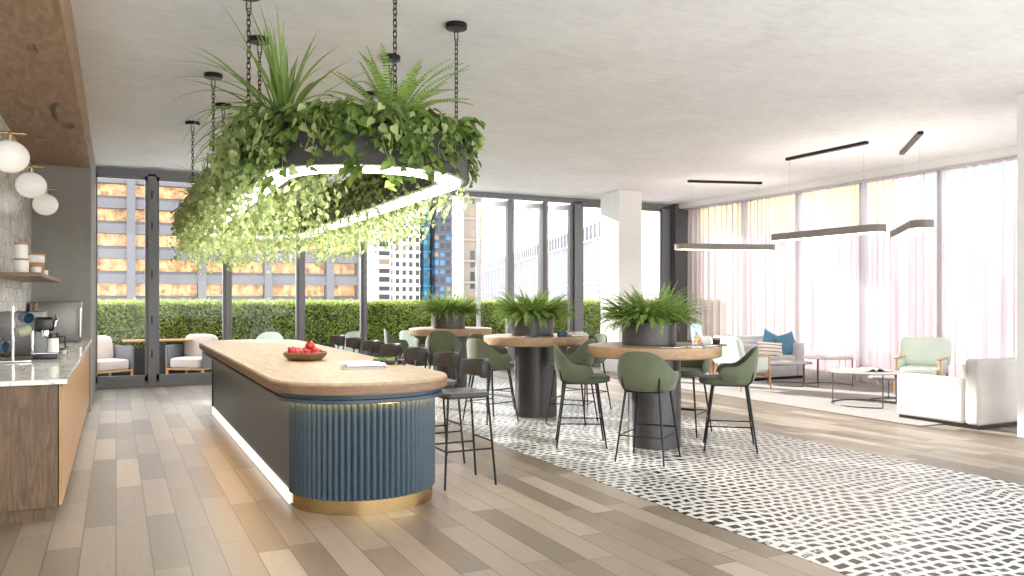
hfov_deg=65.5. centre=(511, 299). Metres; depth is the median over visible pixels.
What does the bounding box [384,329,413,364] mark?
bar stool
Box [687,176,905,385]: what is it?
curtain
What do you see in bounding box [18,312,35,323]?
mug
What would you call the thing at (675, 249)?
diffuser
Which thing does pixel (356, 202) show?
pothos
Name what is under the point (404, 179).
pothos
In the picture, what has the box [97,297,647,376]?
hedge
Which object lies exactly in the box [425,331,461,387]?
bar stool
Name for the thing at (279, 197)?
pothos
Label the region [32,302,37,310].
grinder
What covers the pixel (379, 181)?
pothos
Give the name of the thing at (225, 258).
pothos
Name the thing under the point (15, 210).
wall
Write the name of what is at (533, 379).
bar table
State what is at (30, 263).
storage jar
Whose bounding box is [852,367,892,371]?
open book
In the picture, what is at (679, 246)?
pendant lamp
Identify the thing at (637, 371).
bar stool
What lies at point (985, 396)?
armchair
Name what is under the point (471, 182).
pothos
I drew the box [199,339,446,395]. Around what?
island countertop
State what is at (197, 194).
pothos
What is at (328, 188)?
pothos
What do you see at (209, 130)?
fern
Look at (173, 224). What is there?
pothos
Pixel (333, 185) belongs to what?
pothos
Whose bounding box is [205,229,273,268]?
pothos
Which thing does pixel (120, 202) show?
office tower
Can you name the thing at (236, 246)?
pothos
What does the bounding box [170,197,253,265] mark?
pothos
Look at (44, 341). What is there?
coffee machine
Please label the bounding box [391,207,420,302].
residential tower
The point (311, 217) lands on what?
pothos
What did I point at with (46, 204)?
wall lamp
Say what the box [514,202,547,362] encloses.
window frame
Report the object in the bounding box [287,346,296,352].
pomegranate
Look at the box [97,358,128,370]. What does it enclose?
seat cushion
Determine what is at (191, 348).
cushion
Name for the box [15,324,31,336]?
mug
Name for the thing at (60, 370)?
countertop
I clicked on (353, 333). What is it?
shell chair
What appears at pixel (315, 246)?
pothos
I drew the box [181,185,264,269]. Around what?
pothos
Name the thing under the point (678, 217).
wall
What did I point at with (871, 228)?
pendant lamp
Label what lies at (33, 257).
storage jar
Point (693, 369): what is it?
bar stool
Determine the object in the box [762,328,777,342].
throw pillow
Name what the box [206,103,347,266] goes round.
pothos
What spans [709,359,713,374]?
side table
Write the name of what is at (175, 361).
seat cushion
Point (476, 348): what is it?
bar stool
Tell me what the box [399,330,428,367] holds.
shell chair
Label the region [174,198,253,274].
pothos
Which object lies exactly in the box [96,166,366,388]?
window
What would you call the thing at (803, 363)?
coffee table
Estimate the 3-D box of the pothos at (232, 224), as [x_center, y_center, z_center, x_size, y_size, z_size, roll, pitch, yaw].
[-2.099,-0.801,6.561,0.873,1.030,0.983,0,0,-26]
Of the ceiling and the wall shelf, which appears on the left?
the wall shelf
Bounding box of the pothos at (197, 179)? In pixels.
[182,166,287,258]
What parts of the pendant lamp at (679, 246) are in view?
ceiling rail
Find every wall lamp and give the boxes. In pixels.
[0,131,29,172]
[6,165,46,197]
[25,188,58,214]
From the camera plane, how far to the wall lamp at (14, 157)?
6.60 m
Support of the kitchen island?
on the floor
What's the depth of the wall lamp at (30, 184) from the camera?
8.26 m
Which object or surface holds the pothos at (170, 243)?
in the hanging planter at (373, 159)
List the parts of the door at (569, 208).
post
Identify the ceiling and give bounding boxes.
[71,0,1023,203]
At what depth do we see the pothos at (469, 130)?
5.41 m
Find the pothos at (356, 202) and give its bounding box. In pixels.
[345,175,409,248]
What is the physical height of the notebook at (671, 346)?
0.012 m
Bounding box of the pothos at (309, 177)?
[204,123,341,242]
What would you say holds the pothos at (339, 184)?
in the hanging planter at (373, 159)
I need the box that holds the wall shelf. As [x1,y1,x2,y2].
[0,272,59,282]
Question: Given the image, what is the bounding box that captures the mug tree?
[0,306,31,362]
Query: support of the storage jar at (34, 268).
on the wall shelf
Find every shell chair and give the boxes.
[256,332,282,338]
[335,331,359,353]
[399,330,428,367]
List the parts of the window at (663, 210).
frame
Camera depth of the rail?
14.23 m
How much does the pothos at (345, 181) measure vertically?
0.824 m
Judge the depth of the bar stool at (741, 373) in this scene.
7.94 m
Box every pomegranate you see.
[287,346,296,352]
[305,341,314,349]
[313,348,322,352]
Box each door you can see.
[476,199,513,368]
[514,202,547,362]
[538,203,572,347]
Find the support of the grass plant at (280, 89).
in the hanging planter at (373, 159)
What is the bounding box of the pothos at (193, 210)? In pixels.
[187,194,273,263]
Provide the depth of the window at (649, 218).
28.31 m
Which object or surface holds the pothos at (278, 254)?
in the hanging planter at (373, 159)
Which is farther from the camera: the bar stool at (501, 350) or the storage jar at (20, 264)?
the bar stool at (501, 350)
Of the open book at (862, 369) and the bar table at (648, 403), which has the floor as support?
the bar table at (648, 403)
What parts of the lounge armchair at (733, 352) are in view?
seat rail, arm panel, leg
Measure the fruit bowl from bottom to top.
0.078 m
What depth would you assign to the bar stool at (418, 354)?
8.25 m
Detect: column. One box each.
[601,190,641,372]
[1017,93,1023,437]
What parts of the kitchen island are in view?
trim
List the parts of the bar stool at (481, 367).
leg, seat frame, seat, leg, backrest, post, leg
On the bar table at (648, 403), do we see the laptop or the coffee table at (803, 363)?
the laptop
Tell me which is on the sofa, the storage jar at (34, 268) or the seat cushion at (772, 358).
the seat cushion at (772, 358)
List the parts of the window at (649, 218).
panel, panel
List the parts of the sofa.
backrest, arm, arm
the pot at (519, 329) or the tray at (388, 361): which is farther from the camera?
the pot at (519, 329)
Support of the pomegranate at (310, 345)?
in the fruit bowl
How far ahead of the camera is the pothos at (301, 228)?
10.32 m
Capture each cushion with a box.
[97,335,113,358]
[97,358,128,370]
[170,356,201,367]
[184,334,217,355]
[711,336,744,363]
[762,356,775,365]
[772,355,794,365]
[899,365,941,375]
[900,337,950,365]
[962,364,965,377]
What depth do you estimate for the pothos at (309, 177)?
5.82 m
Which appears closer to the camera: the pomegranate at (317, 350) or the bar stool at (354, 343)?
the pomegranate at (317, 350)
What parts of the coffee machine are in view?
rail, spout, lid, chrome trim, handle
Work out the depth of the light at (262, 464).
7.33 m
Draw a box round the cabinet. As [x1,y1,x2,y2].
[0,347,88,525]
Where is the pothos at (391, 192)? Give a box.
[384,175,439,225]
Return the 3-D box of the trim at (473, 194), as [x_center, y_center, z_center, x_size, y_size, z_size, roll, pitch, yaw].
[-0.733,-2.227,16.841,4.710,0.110,0.130,0,0,-26]
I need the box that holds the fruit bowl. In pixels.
[283,351,326,360]
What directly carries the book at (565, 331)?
on the book
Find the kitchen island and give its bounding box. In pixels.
[199,339,446,515]
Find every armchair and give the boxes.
[97,335,133,375]
[165,334,217,373]
[711,336,771,391]
[893,337,950,393]
[897,357,1016,429]
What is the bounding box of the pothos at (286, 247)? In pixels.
[261,211,344,272]
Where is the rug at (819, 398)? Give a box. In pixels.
[614,373,941,426]
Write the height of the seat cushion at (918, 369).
0.168 m
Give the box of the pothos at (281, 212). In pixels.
[227,212,288,267]
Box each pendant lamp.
[675,180,774,250]
[771,141,885,241]
[890,131,933,238]
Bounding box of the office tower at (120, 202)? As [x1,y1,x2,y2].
[97,178,359,303]
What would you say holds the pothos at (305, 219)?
in the hanging planter at (373, 159)
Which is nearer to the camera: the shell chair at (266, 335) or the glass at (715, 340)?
the glass at (715, 340)
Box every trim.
[445,190,574,203]
[679,146,1016,208]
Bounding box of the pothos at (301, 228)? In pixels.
[289,198,345,266]
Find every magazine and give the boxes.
[338,361,379,363]
[342,365,385,368]
[346,362,385,366]
[821,355,850,357]
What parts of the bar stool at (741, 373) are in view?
leg, leg, seat, seat frame, backrest, leg, leg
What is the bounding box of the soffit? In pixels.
[0,0,90,167]
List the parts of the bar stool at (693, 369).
seat, leg, backrest, leg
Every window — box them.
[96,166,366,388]
[573,198,669,366]
[642,178,906,336]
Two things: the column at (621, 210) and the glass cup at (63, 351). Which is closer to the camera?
the glass cup at (63, 351)
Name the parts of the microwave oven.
handle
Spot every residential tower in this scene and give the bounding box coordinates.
[367,221,391,300]
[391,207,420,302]
[420,199,430,299]
[430,195,452,300]
[456,196,482,302]
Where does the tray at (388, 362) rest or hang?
on the tray at (388, 361)
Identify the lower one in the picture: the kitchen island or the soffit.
the kitchen island
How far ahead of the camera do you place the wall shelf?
7.68 m
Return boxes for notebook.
[660,345,684,347]
[685,346,702,347]
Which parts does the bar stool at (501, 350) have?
backrest, leg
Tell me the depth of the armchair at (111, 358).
14.88 m
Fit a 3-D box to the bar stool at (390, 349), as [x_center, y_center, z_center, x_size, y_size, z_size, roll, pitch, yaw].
[-1.489,1.006,8.999,0.480,1.026,0.450,0,0,-29]
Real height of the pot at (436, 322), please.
0.235 m
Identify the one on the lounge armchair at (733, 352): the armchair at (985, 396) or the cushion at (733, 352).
the cushion at (733, 352)
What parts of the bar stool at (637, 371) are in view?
leg, leg, seat frame, backrest, seat, leg, leg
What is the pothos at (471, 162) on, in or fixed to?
in the hanging planter at (373, 159)
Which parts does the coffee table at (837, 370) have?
leg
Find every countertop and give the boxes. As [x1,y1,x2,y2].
[0,339,91,386]
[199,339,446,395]
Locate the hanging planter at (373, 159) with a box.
[185,0,468,238]
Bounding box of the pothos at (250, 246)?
[177,185,267,256]
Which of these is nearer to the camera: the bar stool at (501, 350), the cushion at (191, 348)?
the bar stool at (501, 350)
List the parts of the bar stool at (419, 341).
backrest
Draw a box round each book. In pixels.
[565,331,582,332]
[567,334,588,335]
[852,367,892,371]
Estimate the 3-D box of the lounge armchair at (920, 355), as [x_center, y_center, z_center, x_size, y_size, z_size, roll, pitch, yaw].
[6.593,1.057,12.805,0.740,0.901,0.786,0,0,38]
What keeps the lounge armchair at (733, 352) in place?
on the rug at (819, 398)
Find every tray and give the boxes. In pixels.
[32,353,58,359]
[373,356,395,364]
[373,360,395,364]
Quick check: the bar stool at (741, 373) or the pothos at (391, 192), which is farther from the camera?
the bar stool at (741, 373)
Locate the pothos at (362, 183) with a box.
[353,173,424,250]
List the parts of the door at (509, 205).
post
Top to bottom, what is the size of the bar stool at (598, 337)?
1.042 m
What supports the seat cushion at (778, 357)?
on the sofa
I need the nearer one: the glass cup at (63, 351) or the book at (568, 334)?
the glass cup at (63, 351)
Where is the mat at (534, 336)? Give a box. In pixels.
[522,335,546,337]
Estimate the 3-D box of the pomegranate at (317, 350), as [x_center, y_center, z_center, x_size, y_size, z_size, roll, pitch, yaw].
[-1.829,0.495,7.496,0.084,0.085,0.093,0,0,-25]
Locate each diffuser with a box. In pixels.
[675,249,771,250]
[776,232,882,240]
[892,228,931,238]
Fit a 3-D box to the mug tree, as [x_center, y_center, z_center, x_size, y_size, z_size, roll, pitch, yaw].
[-4.315,0.297,6.923,0.240,0.490,0.120,0,0,-26]
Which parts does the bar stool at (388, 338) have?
backrest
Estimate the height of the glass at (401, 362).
0.085 m
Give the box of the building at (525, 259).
[475,219,600,302]
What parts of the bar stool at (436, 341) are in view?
backrest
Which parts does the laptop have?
lid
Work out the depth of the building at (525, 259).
56.95 m
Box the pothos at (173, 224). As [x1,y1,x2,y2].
[171,219,236,276]
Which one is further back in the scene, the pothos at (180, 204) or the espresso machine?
the pothos at (180, 204)
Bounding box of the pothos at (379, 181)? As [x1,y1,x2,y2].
[366,173,436,246]
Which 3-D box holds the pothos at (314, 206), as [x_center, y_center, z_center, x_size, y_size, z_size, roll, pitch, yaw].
[-2.159,-0.907,9.659,0.649,0.849,0.950,0,0,-24]
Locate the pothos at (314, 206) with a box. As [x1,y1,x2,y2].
[308,197,361,260]
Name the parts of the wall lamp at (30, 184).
globe, arm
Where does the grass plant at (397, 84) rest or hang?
in the hanging planter at (373, 159)
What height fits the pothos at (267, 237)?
1.031 m
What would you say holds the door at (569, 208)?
attached to the trim at (473, 194)
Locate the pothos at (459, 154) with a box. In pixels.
[434,115,482,182]
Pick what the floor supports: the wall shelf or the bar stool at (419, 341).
the bar stool at (419, 341)
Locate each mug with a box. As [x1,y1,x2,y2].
[0,341,8,352]
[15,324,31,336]
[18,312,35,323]
[557,331,564,336]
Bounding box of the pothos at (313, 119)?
[292,94,438,187]
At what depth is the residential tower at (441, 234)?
148.95 m
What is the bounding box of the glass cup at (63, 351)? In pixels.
[59,346,68,354]
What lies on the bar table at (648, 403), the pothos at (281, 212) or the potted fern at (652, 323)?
the potted fern at (652, 323)
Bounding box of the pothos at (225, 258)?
[171,217,260,273]
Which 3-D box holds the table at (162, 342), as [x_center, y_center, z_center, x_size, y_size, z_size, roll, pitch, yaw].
[-6.905,1.143,15.496,1.240,0.750,0.600,0,0,-26]
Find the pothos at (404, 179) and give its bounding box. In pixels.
[395,175,455,224]
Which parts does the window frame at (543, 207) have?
post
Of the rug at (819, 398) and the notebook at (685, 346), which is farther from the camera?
the rug at (819, 398)
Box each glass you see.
[397,355,405,365]
[712,337,720,344]
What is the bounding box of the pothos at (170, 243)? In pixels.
[169,206,236,264]
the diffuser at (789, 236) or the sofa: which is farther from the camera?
the sofa
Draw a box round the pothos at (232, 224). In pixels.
[199,156,309,268]
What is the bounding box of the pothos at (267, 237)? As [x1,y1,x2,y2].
[195,178,291,263]
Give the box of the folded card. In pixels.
[702,336,710,343]
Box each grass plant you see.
[165,1,382,185]
[165,151,207,202]
[170,165,204,216]
[333,84,450,200]
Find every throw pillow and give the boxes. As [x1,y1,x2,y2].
[758,341,782,355]
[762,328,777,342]
[773,331,795,354]
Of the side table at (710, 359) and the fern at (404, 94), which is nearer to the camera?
the fern at (404, 94)
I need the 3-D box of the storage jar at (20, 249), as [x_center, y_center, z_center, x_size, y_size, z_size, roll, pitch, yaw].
[-4.627,-0.488,7.505,0.113,0.194,0.113,0,0,-26]
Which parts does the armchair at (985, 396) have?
arm, backrest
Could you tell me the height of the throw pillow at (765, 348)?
0.312 m
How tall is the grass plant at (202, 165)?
0.852 m
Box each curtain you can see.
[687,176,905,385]
[907,158,1016,377]
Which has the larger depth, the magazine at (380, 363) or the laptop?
the laptop
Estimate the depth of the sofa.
15.21 m
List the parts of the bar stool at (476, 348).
leg, leg, backrest, leg, seat, leg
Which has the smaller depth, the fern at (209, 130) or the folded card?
the fern at (209, 130)
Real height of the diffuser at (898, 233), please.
0.080 m
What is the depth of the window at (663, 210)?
17.97 m
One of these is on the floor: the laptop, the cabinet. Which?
the cabinet
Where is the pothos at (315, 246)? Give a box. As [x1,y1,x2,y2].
[285,204,331,262]
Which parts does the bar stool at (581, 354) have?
leg, seat, backrest, leg, leg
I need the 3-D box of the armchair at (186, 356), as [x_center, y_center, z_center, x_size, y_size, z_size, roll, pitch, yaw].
[-6.151,1.092,15.443,0.800,0.852,0.760,0,0,8]
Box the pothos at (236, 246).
[203,144,325,267]
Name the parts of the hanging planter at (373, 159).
chain, chain, chain, chain, chain, chain, chain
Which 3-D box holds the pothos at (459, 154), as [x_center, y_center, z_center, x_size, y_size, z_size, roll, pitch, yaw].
[-0.499,-1.102,5.860,0.437,0.462,0.678,0,0,17]
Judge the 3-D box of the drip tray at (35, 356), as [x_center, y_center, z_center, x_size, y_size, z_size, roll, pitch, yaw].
[-4.296,0.517,7.334,0.200,0.050,0.160,0,0,-26]
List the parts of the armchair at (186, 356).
arm, frame, arm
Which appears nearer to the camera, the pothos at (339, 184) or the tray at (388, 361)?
the tray at (388, 361)
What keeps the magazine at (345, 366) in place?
on the island countertop
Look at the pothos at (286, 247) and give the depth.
11.05 m
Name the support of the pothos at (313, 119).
in the hanging planter at (373, 159)
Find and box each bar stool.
[330,335,344,349]
[346,337,360,352]
[362,340,379,356]
[381,343,401,358]
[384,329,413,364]
[406,347,427,367]
[414,326,426,365]
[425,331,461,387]
[433,352,464,463]
[435,358,496,490]
[462,338,518,424]
[468,334,514,412]
[545,338,597,425]
[554,345,609,448]
[565,333,611,408]
[614,351,680,466]
[681,340,711,437]
[699,346,757,452]
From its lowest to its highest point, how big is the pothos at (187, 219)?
1.080 m
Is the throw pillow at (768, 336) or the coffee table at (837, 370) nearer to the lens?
the coffee table at (837, 370)
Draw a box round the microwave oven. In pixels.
[30,302,82,341]
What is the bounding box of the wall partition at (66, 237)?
[31,139,95,409]
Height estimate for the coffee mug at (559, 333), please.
0.075 m
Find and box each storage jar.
[13,258,28,271]
[14,238,27,258]
[28,253,44,262]
[29,262,43,273]
[31,265,41,271]
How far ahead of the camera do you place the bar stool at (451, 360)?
7.45 m
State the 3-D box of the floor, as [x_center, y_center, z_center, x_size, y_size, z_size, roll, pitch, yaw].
[2.210,1.617,8.583,13.837,0.203,17.400,0,0,-26]
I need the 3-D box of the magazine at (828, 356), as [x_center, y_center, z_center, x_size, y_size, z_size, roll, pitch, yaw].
[5.708,0.994,14.031,0.420,0.020,0.260,0,0,-6]
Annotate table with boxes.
[122,338,192,373]
[409,327,491,387]
[484,333,587,417]
[588,342,721,449]
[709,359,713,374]
[767,360,812,386]
[803,355,853,386]
[830,368,904,408]
[868,375,896,402]
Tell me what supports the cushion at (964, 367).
on the armchair at (985, 396)
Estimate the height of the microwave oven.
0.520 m
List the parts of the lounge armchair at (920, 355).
leg, armrest, arm panel, leg, arm panel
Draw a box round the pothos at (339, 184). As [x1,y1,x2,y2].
[330,177,387,251]
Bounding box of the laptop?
[690,323,716,346]
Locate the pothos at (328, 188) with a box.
[313,183,371,259]
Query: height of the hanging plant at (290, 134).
0.698 m
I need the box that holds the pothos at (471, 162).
[468,141,479,173]
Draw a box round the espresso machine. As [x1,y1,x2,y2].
[0,311,46,356]
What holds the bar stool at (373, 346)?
on the floor
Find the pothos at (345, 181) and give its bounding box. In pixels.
[337,178,400,252]
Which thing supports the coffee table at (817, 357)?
on the rug at (819, 398)
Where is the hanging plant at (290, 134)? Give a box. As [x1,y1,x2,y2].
[231,97,381,193]
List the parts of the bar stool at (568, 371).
leg, leg, backrest, seat, leg, leg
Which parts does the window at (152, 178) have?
frame, frame, frame, frame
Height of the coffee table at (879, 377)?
0.359 m
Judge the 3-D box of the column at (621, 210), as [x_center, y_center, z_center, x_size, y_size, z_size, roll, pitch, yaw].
[2.319,-0.382,16.958,0.580,3.800,0.700,0,0,-26]
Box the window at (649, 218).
[642,178,906,336]
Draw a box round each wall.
[0,115,30,311]
[670,204,687,341]
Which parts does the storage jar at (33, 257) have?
lid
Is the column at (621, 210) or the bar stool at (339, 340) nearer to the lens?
the bar stool at (339, 340)
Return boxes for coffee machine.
[30,314,65,359]
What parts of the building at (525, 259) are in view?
louvre panel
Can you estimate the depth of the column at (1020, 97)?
8.78 m
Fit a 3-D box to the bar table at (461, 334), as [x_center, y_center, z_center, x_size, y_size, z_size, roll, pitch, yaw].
[-1.024,0.991,13.284,1.380,1.046,1.380,0,0,14]
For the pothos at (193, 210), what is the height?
1.010 m
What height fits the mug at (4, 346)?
0.099 m
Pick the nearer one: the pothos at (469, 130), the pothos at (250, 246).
the pothos at (469, 130)
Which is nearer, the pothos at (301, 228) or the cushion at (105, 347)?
the pothos at (301, 228)
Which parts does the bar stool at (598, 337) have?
leg, backrest, leg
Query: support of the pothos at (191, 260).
in the hanging planter at (373, 159)
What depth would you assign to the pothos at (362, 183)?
7.57 m
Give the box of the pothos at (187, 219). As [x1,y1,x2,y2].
[178,206,258,276]
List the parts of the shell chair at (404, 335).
backrest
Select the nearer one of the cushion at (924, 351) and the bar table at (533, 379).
the bar table at (533, 379)
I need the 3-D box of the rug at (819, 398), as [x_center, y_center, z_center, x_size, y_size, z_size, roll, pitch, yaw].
[4.966,1.512,13.221,3.430,0.011,6.550,0,0,-26]
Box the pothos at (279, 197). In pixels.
[194,157,307,248]
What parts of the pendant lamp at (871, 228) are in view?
ceiling rail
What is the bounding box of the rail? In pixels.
[684,156,1016,209]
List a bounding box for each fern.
[196,130,230,162]
[324,43,472,120]
[410,287,486,327]
[486,286,576,335]
[585,281,709,345]
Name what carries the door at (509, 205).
attached to the trim at (473, 194)
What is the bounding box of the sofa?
[730,335,803,380]
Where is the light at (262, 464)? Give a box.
[212,407,289,502]
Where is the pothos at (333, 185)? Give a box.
[322,183,376,252]
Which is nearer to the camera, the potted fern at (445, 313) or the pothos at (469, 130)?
the pothos at (469, 130)
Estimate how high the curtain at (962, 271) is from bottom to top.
3.680 m
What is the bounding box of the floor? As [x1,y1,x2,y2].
[0,365,1023,575]
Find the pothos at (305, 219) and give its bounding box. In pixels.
[297,206,344,259]
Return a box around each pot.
[431,314,464,327]
[511,317,553,335]
[622,322,675,345]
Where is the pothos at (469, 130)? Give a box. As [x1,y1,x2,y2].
[361,101,485,191]
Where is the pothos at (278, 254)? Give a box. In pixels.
[248,208,313,266]
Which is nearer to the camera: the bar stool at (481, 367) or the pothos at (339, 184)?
the bar stool at (481, 367)
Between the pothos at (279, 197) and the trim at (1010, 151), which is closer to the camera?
the pothos at (279, 197)
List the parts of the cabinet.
panel, door, door, door, door, door, door, door, door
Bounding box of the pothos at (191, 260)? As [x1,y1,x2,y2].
[174,210,240,272]
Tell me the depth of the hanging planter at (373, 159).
5.81 m
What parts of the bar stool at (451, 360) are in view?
leg, backrest, seat, post, leg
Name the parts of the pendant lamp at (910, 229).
ceiling rail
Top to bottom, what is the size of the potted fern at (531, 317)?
0.678 m
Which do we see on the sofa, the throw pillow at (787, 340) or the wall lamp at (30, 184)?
the throw pillow at (787, 340)
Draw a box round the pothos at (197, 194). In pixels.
[190,170,284,264]
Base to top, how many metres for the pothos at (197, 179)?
0.953 m
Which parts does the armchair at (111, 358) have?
frame, arm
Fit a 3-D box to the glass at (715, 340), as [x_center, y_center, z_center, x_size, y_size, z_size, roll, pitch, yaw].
[2.091,0.418,8.144,0.086,0.085,0.086,0,0,-26]
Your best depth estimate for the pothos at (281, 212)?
11.12 m
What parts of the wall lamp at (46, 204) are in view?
globe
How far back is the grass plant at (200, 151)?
8.93 m
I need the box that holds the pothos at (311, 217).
[301,193,358,262]
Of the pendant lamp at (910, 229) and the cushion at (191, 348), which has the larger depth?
the cushion at (191, 348)
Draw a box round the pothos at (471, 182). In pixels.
[409,159,472,222]
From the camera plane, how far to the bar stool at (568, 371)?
8.14 m

